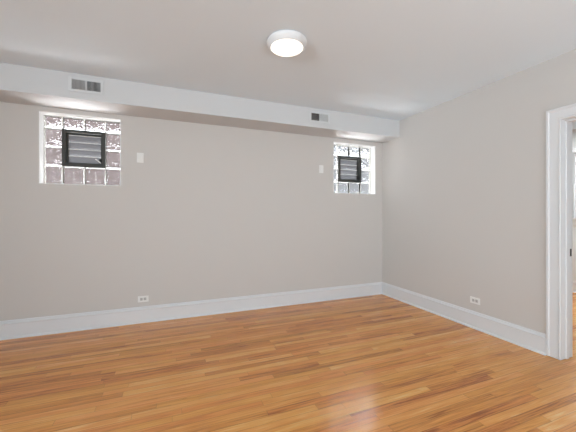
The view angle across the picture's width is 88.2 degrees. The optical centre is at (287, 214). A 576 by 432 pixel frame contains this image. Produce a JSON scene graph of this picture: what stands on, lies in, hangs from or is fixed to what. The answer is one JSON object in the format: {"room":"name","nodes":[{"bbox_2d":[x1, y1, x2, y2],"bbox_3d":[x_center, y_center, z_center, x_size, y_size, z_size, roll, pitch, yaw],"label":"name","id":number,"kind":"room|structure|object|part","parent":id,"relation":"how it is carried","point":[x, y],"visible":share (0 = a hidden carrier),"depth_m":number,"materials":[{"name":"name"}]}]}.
{"room":"empty basement room","nodes":[
{"label":"empty basement room","id":0,"kind":"room"},
{"bbox_2d":[0,102,381,320],"bbox_3d":[-2.349,-0.059,3.390,8.550,2.678,0.205,0,0,-22],"label":"wall","id":1,"kind":"structure","parent":0,"point":[209,212],"depth_m":3.68,"materials":[{"name":"grey paint"}]},
{"bbox_2d":[39,111,120,185],"bbox_3d":[-2.311,-0.714,3.353,0.767,0.772,0.108,0,0,-22],"label":"trim","id":2,"kind":"structure","parent":1,"relation":"attached to","point":[41,113],"depth_m":3.26,"materials":[{"name":"white paint"}]},
{"bbox_2d":[44,115,119,184],"bbox_3d":[-2.342,-0.714,3.432,0.755,0.760,0.098,0,0,-22],"label":"window","id":3,"kind":"structure","parent":1,"relation":"in","point":[76,150],"depth_m":3.41,"materials":[{"name":"white"}]},
{"bbox_2d":[62,129,105,167],"bbox_3d":[-2.342,-0.746,3.432,0.420,0.418,0.098,0,0,-22],"label":"vent","id":4,"kind":"object","parent":3,"relation":"attached to","point":[81,148],"depth_m":3.43,"materials":[{"name":"black metal"}]},
{"bbox_2d":[137,153,143,162],"bbox_3d":[-1.746,-0.668,3.513,0.072,0.116,0.010,0,0,-22],"label":"wall plate","id":5,"kind":"object","parent":1,"relation":"attached to","point":[140,156],"visible":1,"depth_m":3.51,"materials":[{"name":"white plastic"}]},
{"bbox_2d":[138,295,148,301],"bbox_3d":[-1.716,1.004,3.525,0.116,0.072,0.008,0,0,-22],"label":"wall outlet","id":6,"kind":"object","parent":1,"relation":"attached to","point":[140,298],"visible":1,"depth_m":3.52,"materials":[{"name":"white plastic"}]},
{"bbox_2d":[0,282,381,339],"bbox_3d":[-2.282,1.187,3.288,8.200,0.187,0.033,0,0,-22],"label":"baseboard","id":7,"kind":"structure","parent":1,"relation":"attached to","point":[37,326],"depth_m":3.61,"materials":[{"name":"white"}]},
{"bbox_2d":[319,165,322,172],"bbox_3d":[0.492,-0.668,4.397,0.072,0.116,0.010,0,0,-22],"label":"wall plate","id":8,"kind":"object","parent":1,"relation":"attached to","point":[320,166],"visible":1,"depth_m":4.39,"materials":[{"name":"white plastic"}]},
{"bbox_2d":[334,144,370,193],"bbox_3d":[0.992,-0.706,4.749,0.757,0.764,0.098,0,0,-22],"label":"window","id":9,"kind":"structure","parent":1,"relation":"in","point":[352,164],"depth_m":4.75,"materials":[{"name":"white"}]},
{"bbox_2d":[338,155,360,182],"bbox_3d":[0.965,-0.711,4.739,0.421,0.412,0.098,0,0,-22],"label":"vent","id":10,"kind":"object","parent":9,"relation":"attached to","point":[349,166],"depth_m":4.74,"materials":[{"name":"black metal"}]},
{"bbox_2d":[334,142,374,193],"bbox_3d":[1.023,-0.706,4.670,0.769,0.776,0.108,0,0,-22],"label":"trim","id":11,"kind":"structure","parent":1,"relation":"attached to","point":[339,143],"depth_m":4.78,"materials":[{"name":"white paint"}]},
{"bbox_2d":[0,63,399,142],"bbox_3d":[-2.216,-1.274,3.122,8.200,0.248,0.392,0,0,-22],"label":"soffit","id":12,"kind":"structure","parent":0,"point":[19,84],"depth_m":3.37,"materials":[{"name":"grey paint"}]},
{"bbox_2d":[68,76,103,94],"bbox_3d":[-2.023,-1.290,2.981,0.304,0.146,0.012,0,0,-22],"label":"ceiling vent","id":13,"kind":"object","parent":12,"relation":"in","point":[76,84],"visible":1,"depth_m":2.98,"materials":[{"name":"white metal"}]},
{"bbox_2d":[309,110,329,123],"bbox_3d":[0.422,-1.286,3.947,0.304,0.146,0.012,0,0,-22],"label":"ceiling vent","id":14,"kind":"object","parent":12,"relation":"in","point":[314,116],"visible":1,"depth_m":3.94,"materials":[{"name":"white metal"}]},
{"bbox_2d":[0,292,575,431],"bbox_3d":[0.264,1.340,0.928,11.600,0.120,6.705,0,0,-22],"label":"floor","id":15,"kind":"structure","parent":0,"point":[373,363],"depth_m":2.35,"materials":[{"name":"brown wood"}]},
{"bbox_2d":[0,0,575,129],"bbox_3d":[0.264,-1.474,0.928,11.600,0.150,6.705,0,0,-22],"label":"ceiling","id":16,"kind":"structure","parent":0,"point":[398,60],"depth_m":2.45,"materials":[{"name":"white paint"}]},
{"bbox_2d":[267,30,306,56],"bbox_3d":[-0.009,-1.368,2.407,0.325,0.062,0.325,0,0,-22],"label":"ceiling light","id":17,"kind":"object","parent":16,"relation":"attached to","point":[282,43],"visible":1,"depth_m":2.34,"materials":[{"name":"white glass"}]},
{"bbox_2d":[382,49,575,333],"bbox_3d":[2.753,-0.059,1.909,0.150,2.678,6.300,0,0,-22],"label":"wall","id":18,"kind":"structure","parent":0,"point":[464,176],"depth_m":3.31,"materials":[{"name":"grey paint"}]},
{"bbox_2d":[382,282,545,354],"bbox_3d":[1.926,1.187,3.752,0.033,0.187,2.264,0,0,-22],"label":"baseboard","id":19,"kind":"structure","parent":18,"relation":"attached to","point":[530,339],"depth_m":3.32,"materials":[{"name":"white"}]},
{"bbox_2d":[470,296,479,304],"bbox_3d":[2.101,0.970,3.342,0.008,0.072,0.116,0,0,-22],"label":"wall outlet","id":20,"kind":"object","parent":18,"relation":"attached to","point":[474,300],"visible":1,"depth_m":3.34,"materials":[{"name":"white plastic"}]},
{"bbox_2d":[546,103,575,359],"bbox_3d":[2.624,0.170,2.234,0.192,2.212,1.075,0,0,-22],"label":"door frame","id":21,"kind":"structure","parent":18,"relation":"in","point":[559,120],"depth_m":2.63,"materials":[{"name":"white"}]},
{"bbox_3d":[2.704,0.170,2.265,0.021,2.212,1.075,0,0,-22],"label":"casing","id":22,"kind":"part","parent":21,"relation":"part of","materials":[{"name":"white"}]},
{"bbox_2d":[572,129,575,280],"bbox_3d":[5.630,-0.059,2.858,0.200,2.678,5.950,0,0,-22],"label":"wall","id":23,"kind":"structure","parent":0,"point":[574,130],"depth_m":4.91,"materials":[{"name":"white paint"}]},
{"bbox_2d":[572,147,575,224],"bbox_3d":[4.902,-0.466,4.504,0.155,1.281,1.128,0,0,-22],"label":"window","id":24,"kind":"structure","parent":23,"relation":"in","point":[573,148],"depth_m":4.91,"materials":[{"name":"white"}]},
{"bbox_3d":[4.920,-0.225,4.512,0.035,0.560,0.908,0,0,-22],"label":"sash","id":25,"kind":"part","parent":24,"relation":"part of","materials":[{"name":"white"}]},
{"bbox_3d":[4.957,-0.743,4.527,0.035,0.555,0.908,0,0,-22],"label":"sash","id":26,"kind":"part","parent":24,"relation":"part of","materials":[{"name":"white"}]},
{"bbox_2d":[572,280,575,292],"bbox_3d":[5.338,1.187,3.280,0.033,0.187,4.750,0,0,-22],"label":"baseboard","id":27,"kind":"structure","parent":23,"relation":"attached to","point":[573,282],"depth_m":4.88,"materials":[{"name":"white"}]}
]}

